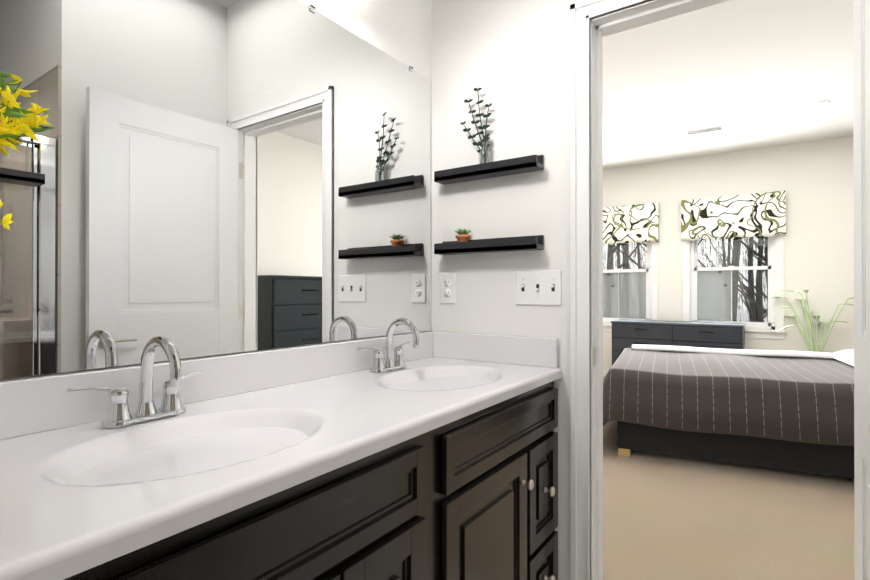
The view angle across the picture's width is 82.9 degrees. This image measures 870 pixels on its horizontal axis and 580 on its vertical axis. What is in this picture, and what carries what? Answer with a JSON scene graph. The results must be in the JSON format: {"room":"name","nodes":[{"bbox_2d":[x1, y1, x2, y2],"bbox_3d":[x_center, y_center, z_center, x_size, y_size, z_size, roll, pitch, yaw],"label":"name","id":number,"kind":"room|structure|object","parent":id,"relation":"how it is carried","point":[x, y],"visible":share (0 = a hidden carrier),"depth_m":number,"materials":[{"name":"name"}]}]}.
{"room":"bathroom","nodes":[
{"label":"bathroom","id":0,"kind":"room"},
{"bbox_2d":[0,0,431,381],"bbox_3d":[-0.915,-0.231,0.777,0.120,2.730,2.940,0,0,35],"label":"wall","id":1,"kind":"structure","parent":0,"point":[402,29],"depth_m":1.78,"materials":[{"name":"white paint"}]},
{"bbox_2d":[0,0,429,379],"bbox_3d":[-0.445,-0.338,1.338,0.010,0.998,1.496,0,0,35],"label":"mirror","id":2,"kind":"object","parent":1,"relation":"attached to","point":[193,178],"visible":1,"depth_m":1.17,"materials":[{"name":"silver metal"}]},
{"bbox_2d":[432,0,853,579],"bbox_3d":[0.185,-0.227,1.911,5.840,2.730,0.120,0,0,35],"label":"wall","id":3,"kind":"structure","parent":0,"point":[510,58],"depth_m":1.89,"materials":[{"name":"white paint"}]},
{"bbox_2d":[440,273,455,303],"bbox_3d":[0.050,-0.004,1.925,0.070,0.120,0.008,0,0,35],"label":"electrical outlet plate","id":4,"kind":"object","parent":3,"relation":"attached to","point":[447,287],"visible":1,"depth_m":1.92,"materials":[{"name":"white plastic"}]},
{"bbox_2d":[434,235,543,254],"bbox_3d":[0.186,-0.161,1.794,0.418,0.052,0.066,0,0,35],"label":"shelf","id":5,"kind":"object","parent":3,"relation":"attached to","point":[515,244],"visible":1,"depth_m":1.76,"materials":[{"name":"grey wood"}]},
{"bbox_2d":[454,228,470,241],"bbox_3d":[0.105,-0.191,1.851,0.070,0.075,0.070,0,0,35],"label":"pot","id":6,"kind":"object","parent":5,"relation":"on","point":[462,237],"visible":0.83,"depth_m":1.83,"materials":[{"name":"brown ceramic"}]},
{"bbox_2d":[434,155,543,184],"bbox_3d":[0.186,-0.438,1.795,0.418,0.052,0.066,0,0,35],"label":"shelf","id":7,"kind":"object","parent":3,"relation":"attached to","point":[524,164],"visible":1,"depth_m":1.75,"materials":[{"name":"grey wood"}]},
{"bbox_2d":[460,88,491,163],"bbox_3d":[0.151,-0.586,1.820,0.136,0.310,0.042,0,0,35],"label":"vase","id":8,"kind":"object","parent":7,"relation":"on","point":[484,144],"visible":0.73,"depth_m":1.81,"materials":[{"name":"clear glass"}]},
{"bbox_2d":[516,270,560,304],"bbox_3d":[0.355,-0.005,1.709,0.167,0.120,0.016,0,0,35],"label":"switch plate","id":9,"kind":"object","parent":3,"relation":"attached to","point":[541,287],"visible":1,"depth_m":1.71,"materials":[{"name":"white plastic"}]},
{"bbox_2d":[603,241,650,323],"bbox_3d":[2.405,-0.222,6.474,0.836,1.348,0.075,0,0,35],"label":"window","id":10,"kind":"structure","parent":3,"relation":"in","point":[626,293],"depth_m":6.42,"materials":[{"name":"white plastic"}]},
{"bbox_2d":[603,203,658,244],"bbox_3d":[2.334,-0.820,6.364,1.023,0.493,0.087,0,0,35],"label":"valance","id":11,"kind":"object","parent":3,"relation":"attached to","point":[630,224],"visible":0.67,"depth_m":6.23,"materials":[{"name":"fabric"}]},
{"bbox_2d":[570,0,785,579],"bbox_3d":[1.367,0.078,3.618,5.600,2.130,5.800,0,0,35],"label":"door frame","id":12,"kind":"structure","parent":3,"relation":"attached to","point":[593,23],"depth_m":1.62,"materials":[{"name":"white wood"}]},
{"bbox_2d":[691,235,774,329],"bbox_3d":[3.458,-0.224,5.746,0.836,1.348,0.075,0,0,35],"label":"window","id":13,"kind":"structure","parent":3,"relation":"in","point":[711,295],"depth_m":5.81,"materials":[{"name":"white plastic"}]},
{"bbox_2d":[681,191,785,240],"bbox_3d":[3.387,-0.822,5.636,1.023,0.493,0.087,0,0,35],"label":"valance","id":14,"kind":"object","parent":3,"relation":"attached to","point":[748,215],"visible":1,"depth_m":5.59,"materials":[{"name":"fabric"}]},
{"bbox_2d":[853,0,869,579],"bbox_3d":[0.880,0.123,0.938,0.148,1.999,0.760,0,0,35],"label":"door","id":15,"kind":"structure","parent":3,"relation":"in","point":[861,80],"depth_m":1.13,"materials":[{"name":"white wood"}]},
{"bbox_2d":[603,0,852,169],"bbox_3d":[0.764,-1.640,2.752,5.840,0.100,8.090,0,0,35],"label":"ceiling","id":16,"kind":"structure","parent":0,"point":[752,74],"depth_m":3.74,"materials":[{"name":"white paint"}]},
{"bbox_2d":[685,125,724,135],"bbox_3d":[2.680,-1.578,4.898,0.340,0.009,0.150,0,0,35],"label":"ceiling vent","id":17,"kind":"object","parent":16,"relation":"in","point":[704,130],"visible":1,"depth_m":4.88,"materials":[{"name":"white"}]},
{"bbox_2d":[809,100,830,107],"bbox_3d":[3.291,-1.581,4.208,0.150,0.008,0.150,0,0,35],"label":"recessed light","id":18,"kind":"object","parent":16,"relation":"in","point":[820,104],"visible":0.96,"depth_m":4.20,"materials":[{"name":"white"}]},
{"bbox_2d":[603,377,854,579],"bbox_3d":[1.625,1.174,3.988,5.840,0.060,5.062,0,0,35],"label":"floor","id":19,"kind":"structure","parent":0,"point":[668,517],"depth_m":2.43,"materials":[{"name":"beige carpet"}]},
{"bbox_2d":[611,319,745,364],"bbox_3d":[2.826,0.768,5.783,1.375,0.765,0.475,0,0,35],"label":"dresser","id":20,"kind":"object","parent":19,"relation":"on","point":[627,333],"visible":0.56,"depth_m":5.60,"materials":[{"name":"grey wood"}]},
{"bbox_2d":[603,344,853,478],"bbox_3d":[2.422,0.593,3.639,2.251,1.100,1.622,0,0,25],"label":"bed","id":21,"kind":"object","parent":19,"relation":"on","point":[785,410],"visible":0.96,"depth_m":3.14,"materials":[{"name":"black fabric"}]},
{"bbox_2d":[772,290,853,351],"bbox_3d":[3.888,0.577,5.012,0.798,1.143,1.035,0,0,35],"label":"floor plant","id":22,"kind":"object","parent":19,"relation":"on","point":[808,325],"visible":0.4,"depth_m":5.06,"materials":[{"name":"green plant"}]},
{"bbox_3d":[0.303,1.162,-0.016,3.020,0.060,3.028,0,0,35],"label":"floor","id":23,"kind":"structure","parent":0,"visible":0},
{"bbox_2d":[0,359,561,579],"bbox_3d":[-0.221,0.716,1.175,0.559,0.839,1.539,0,0,35],"label":"bathroom vanity","id":24,"kind":"object","parent":23,"relation":"on","point":[436,458],"depth_m":0.90,"materials":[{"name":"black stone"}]},
{"bbox_2d":[66,335,203,427],"bbox_3d":[-0.545,0.176,0.970,0.151,0.172,0.263,0,0,35],"label":"faucet","id":25,"kind":"object","parent":24,"relation":"on","point":[119,414],"visible":0.98,"depth_m":0.97,"materials":[{"name":"silver metal"}]},
{"bbox_2d":[357,318,419,372],"bbox_3d":[-0.113,0.178,1.595,0.151,0.172,0.263,0,0,35],"label":"faucet","id":26,"kind":"object","parent":24,"relation":"on","point":[384,360],"visible":1,"depth_m":1.60,"materials":[{"name":"silver metal"}]},
{"label":"outside","id":27,"kind":"structure","parent":0,"visible":0},
{"bbox_2d":[603,236,767,321],"bbox_3d":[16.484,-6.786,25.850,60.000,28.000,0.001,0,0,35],"label":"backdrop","id":28,"kind":"structure","parent":27,"point":[716,263],"depth_m":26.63,"materials":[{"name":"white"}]},
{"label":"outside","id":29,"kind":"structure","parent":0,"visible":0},
{"bbox_2d":[607,236,767,321],"bbox_3d":[10.485,-2.587,15.560,22.797,13.965,15.311,0,0,35],"label":"trees","id":30,"kind":"object","parent":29,"point":[734,274],"depth_m":16.40,"materials":[{"name":"grey plant"}]}
]}

